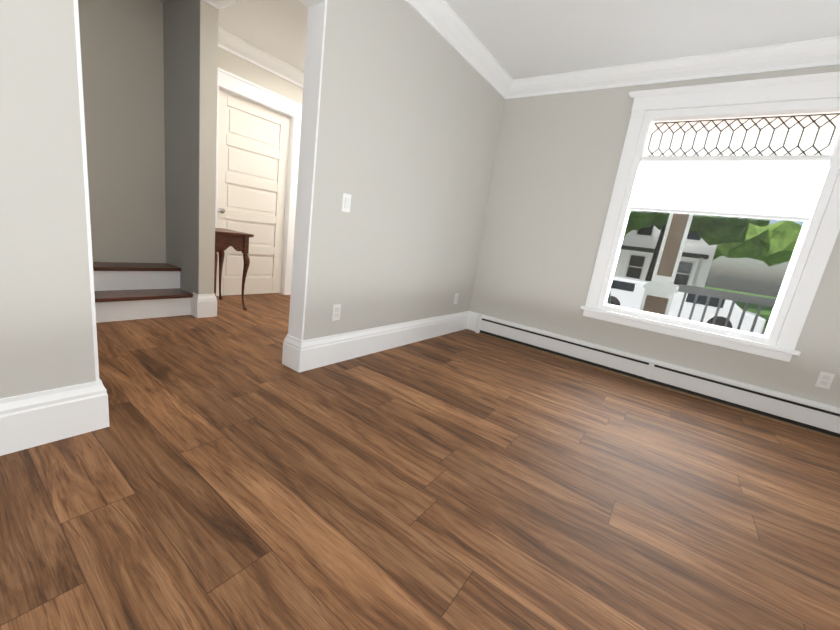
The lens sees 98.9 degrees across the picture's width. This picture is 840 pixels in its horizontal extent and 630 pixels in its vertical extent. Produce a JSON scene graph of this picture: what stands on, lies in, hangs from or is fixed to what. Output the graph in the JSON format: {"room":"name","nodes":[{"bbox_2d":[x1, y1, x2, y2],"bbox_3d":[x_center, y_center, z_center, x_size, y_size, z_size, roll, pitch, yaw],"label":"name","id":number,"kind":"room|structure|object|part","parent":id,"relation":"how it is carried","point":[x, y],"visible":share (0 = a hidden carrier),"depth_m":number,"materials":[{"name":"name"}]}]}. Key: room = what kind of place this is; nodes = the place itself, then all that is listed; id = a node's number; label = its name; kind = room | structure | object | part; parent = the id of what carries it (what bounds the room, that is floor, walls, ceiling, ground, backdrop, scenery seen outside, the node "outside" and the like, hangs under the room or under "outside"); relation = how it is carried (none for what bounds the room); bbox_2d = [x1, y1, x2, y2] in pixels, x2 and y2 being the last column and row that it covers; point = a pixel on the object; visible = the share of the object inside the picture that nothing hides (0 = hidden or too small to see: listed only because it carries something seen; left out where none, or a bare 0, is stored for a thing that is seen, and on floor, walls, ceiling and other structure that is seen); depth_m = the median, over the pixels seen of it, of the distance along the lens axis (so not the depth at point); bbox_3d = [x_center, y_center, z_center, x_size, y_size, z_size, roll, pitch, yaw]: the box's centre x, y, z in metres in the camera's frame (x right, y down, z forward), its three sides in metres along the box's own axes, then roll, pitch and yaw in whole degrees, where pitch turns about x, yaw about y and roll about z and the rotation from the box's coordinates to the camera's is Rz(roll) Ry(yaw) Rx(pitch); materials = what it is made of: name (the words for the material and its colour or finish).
{"room":"empty living room","nodes":[
{"label":"empty living room","id":0,"kind":"room"},
{"bbox_2d":[0,0,95,398],"bbox_3d":[-2.061,-0.672,0.230,0.190,2.600,2.692,16,15,34],"label":"wall","id":1,"kind":"structure","parent":0,"point":[46,335],"depth_m":1.25,"materials":[{"name":"paint"}]},
{"bbox_2d":[0,378,109,455],"bbox_3d":[-2.122,0.504,0.451,0.020,0.212,2.694,16,15,34],"label":"baseboard","id":2,"kind":"structure","parent":1,"relation":"attached to","point":[30,420],"depth_m":1.39,"materials":[{"name":"white wood"}]},
{"bbox_2d":[163,0,217,293],"bbox_3d":[-2.050,-1.323,3.195,0.690,2.600,0.133,16,15,34],"label":"wall","id":3,"kind":"structure","parent":0,"point":[181,38],"depth_m":3.05,"materials":[{"name":"paint"}]},
{"bbox_2d":[191,292,216,316],"bbox_3d":[-2.160,-0.173,3.505,0.710,0.212,0.020,16,15,34],"label":"baseboard","id":4,"kind":"structure","parent":3,"relation":"attached to","point":[203,305],"depth_m":3.24,"materials":[{"name":"white wood"}]},
{"bbox_2d":[202,0,236,26],"bbox_3d":[-1.719,-2.503,2.966,0.678,0.128,0.108,16,15,34],"label":"crown molding","id":5,"kind":"structure","parent":3,"relation":"attached to","point":[218,4],"depth_m":2.78,"materials":[{"name":"white wood"}]},
{"bbox_2d":[78,0,302,291],"bbox_3d":[-2.788,-1.356,2.872,0.150,2.600,6.230,16,15,34],"label":"wall","id":6,"kind":"structure","parent":0,"point":[121,45],"depth_m":3.07,"materials":[{"name":"paint"}]},
{"bbox_2d":[216,89,289,295],"bbox_3d":[-1.914,-1.269,4.123,0.106,2.114,0.842,16,15,34],"label":"hall door","id":7,"kind":"structure","parent":6,"relation":"in","point":[253,140],"depth_m":4.11,"materials":[{"name":"white wood"}]},
{"bbox_3d":[-2.126,-1.115,3.846,0.066,0.056,0.056,16,15,34],"label":"hall door knob","id":8,"kind":"part","parent":7,"relation":"part of","materials":[{"name":"silver metal"}]},
{"bbox_2d":[215,67,301,294],"bbox_3d":[-1.913,-1.342,4.113,0.186,2.285,1.100,16,15,34],"label":"door frame","id":9,"kind":"structure","parent":6,"relation":"attached to","point":[231,83],"depth_m":4.24,"materials":[{"name":"white wood"}]},
{"bbox_2d":[218,27,303,87],"bbox_3d":[-1.428,-2.698,4.037,0.108,0.128,2.210,16,15,34],"label":"crown molding","id":10,"kind":"structure","parent":6,"relation":"attached to","point":[242,48],"depth_m":3.70,"materials":[{"name":"white wood"}]},
{"bbox_2d":[303,0,504,339],"bbox_3d":[0.050,-1.021,3.174,0.150,2.600,2.490,16,15,34],"label":"wall","id":11,"kind":"structure","parent":0,"point":[412,101],"depth_m":2.67,"materials":[{"name":"paint"}]},
{"bbox_2d":[332,304,340,320],"bbox_3d":[-0.587,-0.018,2.534,0.008,0.116,0.072,16,15,34],"label":"electrical outlet","id":12,"kind":"object","parent":11,"relation":"attached to","point":[336,311],"visible":1,"depth_m":2.53,"materials":[{"name":"white plastic"}]},
{"bbox_2d":[341,193,350,212],"bbox_3d":[-0.483,-0.740,2.374,0.012,0.116,0.072,16,15,34],"label":"light switch","id":13,"kind":"object","parent":11,"relation":"attached to","point":[346,201],"visible":1,"depth_m":2.37,"materials":[{"name":"white plastic"}]},
{"bbox_2d":[292,311,471,371],"bbox_3d":[-0.114,0.165,3.287,0.060,0.212,2.322,16,15,34],"label":"baseboard","id":14,"kind":"structure","parent":11,"relation":"attached to","point":[309,354],"depth_m":2.87,"materials":[{"name":"white wood"}]},
{"bbox_2d":[454,293,458,303],"bbox_3d":[0.392,-0.176,3.885,0.008,0.116,0.072,16,15,34],"label":"electrical outlet","id":15,"kind":"object","parent":11,"relation":"attached to","point":[456,298],"visible":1,"depth_m":3.88,"materials":[{"name":"white plastic"}]},
{"bbox_2d":[405,0,516,98],"bbox_3d":[-0.812,-1.996,1.240,0.148,0.128,6.030,16,15,34],"label":"crown molding","id":16,"kind":"structure","parent":11,"relation":"attached to","point":[446,23],"depth_m":2.88,"materials":[{"name":"white wood"}]},
{"bbox_2d":[0,293,839,629],"bbox_3d":[-0.573,0.691,1.382,6.601,0.120,6.430,16,15,34],"label":"floor","id":17,"kind":"structure","parent":0,"point":[226,469],"depth_m":1.39,"materials":[{"name":"brown wood"}]},
{"bbox_2d":[93,262,192,322],"bbox_3d":[-2.507,-0.208,3.024,0.550,0.390,0.886,16,15,34],"label":"stair","id":18,"kind":"structure","parent":17,"relation":"on","point":[123,291],"depth_m":3.03,"materials":[{"name":"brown wood"}]},
{"bbox_2d":[214,228,253,309],"bbox_3d":[-2.028,-0.468,3.621,0.585,0.769,0.382,16,15,34],"label":"console table","id":19,"kind":"object","parent":17,"relation":"on","point":[225,239],"visible":0.44,"depth_m":3.48,"materials":[{"name":"brown wood"}]},
{"bbox_2d":[159,0,839,79],"bbox_3d":[-0.200,-1.941,0.803,6.601,0.120,6.430,16,15,34],"label":"ceiling","id":20,"kind":"structure","parent":0,"point":[519,39],"depth_m":2.61,"materials":[{"name":"paint"}]},
{"bbox_2d":[469,64,839,407],"bbox_3d":[2.366,-0.646,2.958,4.269,2.600,0.200,16,15,34],"label":"wall","id":21,"kind":"structure","parent":0,"point":[556,163],"depth_m":3.44,"materials":[{"name":"paint"}]},
{"bbox_2d":[475,314,839,439],"bbox_3d":[2.026,0.493,3.168,3.412,0.215,0.075,16,15,34],"label":"baseboard heater","id":22,"kind":"object","parent":21,"relation":"attached to","point":[819,418],"visible":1,"depth_m":3.03,"materials":[{"name":"white metal"}]},
{"bbox_2d":[513,36,839,97],"bbox_3d":[2.430,-1.832,2.583,3.690,0.128,0.108,16,15,34],"label":"crown molding","id":23,"kind":"structure","parent":21,"relation":"attached to","point":[822,51],"depth_m":2.78,"materials":[{"name":"white wood"}]},
{"bbox_2d":[580,71,839,361],"bbox_3d":[2.340,-0.778,2.931,1.567,1.960,0.250,16,15,34],"label":"window","id":24,"kind":"structure","parent":21,"relation":"in","point":[802,89],"depth_m":2.76,"materials":[{"name":"white wood"}]},
{"bbox_2d":[629,160,830,217],"bbox_3d":[2.350,-1.023,2.841,1.152,0.405,0.003,16,15,34],"label":"blinds","id":25,"kind":"object","parent":24,"relation":"attached to","point":[791,188],"visible":1,"depth_m":2.79,"materials":[{"name":"white fabric"}]},
{"bbox_2d":[628,155,832,220],"bbox_3d":[2.358,-1.024,2.852,1.152,0.449,0.045,16,15,34],"label":"bar","id":26,"kind":"object","parent":24,"relation":"attached to","point":[733,158],"visible":0.73,"depth_m":2.79,"materials":[{"name":"white wood"}]},
{"bbox_3d":[2.434,-1.374,2.812,1.160,0.320,0.004,16,15,34],"label":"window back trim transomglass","id":27,"kind":"part","parent":24,"relation":"part of","materials":[{"name":"glass"}]},
{"bbox_3d":[2.430,-1.373,2.807,1.107,0.297,0.006,16,15,34],"label":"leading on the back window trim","id":28,"kind":"part","parent":24,"relation":"part of","materials":[{"name":"black metal"}]},
{"bbox_2d":[815,371,834,388],"bbox_3d":[2.899,0.467,2.574,0.072,0.116,0.008,16,15,34],"label":"electrical outlet","id":29,"kind":"object","parent":21,"relation":"attached to","point":[824,379],"visible":1,"depth_m":2.57,"materials":[{"name":"white plastic"}]},
{"label":"outside","id":30,"kind":"structure","parent":0,"visible":0},
{"bbox_2d":[704,286,776,334],"bbox_3d":[14.443,-0.068,18.923,160.000,0.200,130.000,16,15,34],"label":"ground","id":31,"kind":"structure","parent":30,"point":[765,314],"depth_m":29.08,"materials":[{"name":"green plant"}]},
{"bbox_2d":[607,212,775,334],"bbox_3d":[3.067,-0.619,4.936,9.000,3.700,3.800,16,15,34],"label":"porch","id":32,"kind":"object","parent":31,"relation":"on","point":[651,305],"depth_m":4.70,"materials":[{"name":"paint"}]},
{"bbox_2d":[610,210,801,333],"bbox_3d":[10.386,-6.167,10.459,120.000,14.588,62.336,16,15,34],"label":"scenery","id":33,"kind":"structure","parent":31,"relation":"on","point":[634,262],"depth_m":22.09,"materials":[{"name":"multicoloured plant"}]},
{"bbox_3d":[-0.836,-1.894,1.519,0.150,0.450,1.048,16,15,34],"label":"wall","id":34,"kind":"structure","parent":0,"visible":0},
{"bbox_2d":[73,0,326,380],"bbox_3d":[-0.999,-0.631,1.785,0.188,2.150,1.048,16,15,34],"label":"trim","id":35,"kind":"structure","parent":34,"relation":"attached to","point":[316,26],"depth_m":2.10,"materials":[{"name":"white wood"}]}
]}

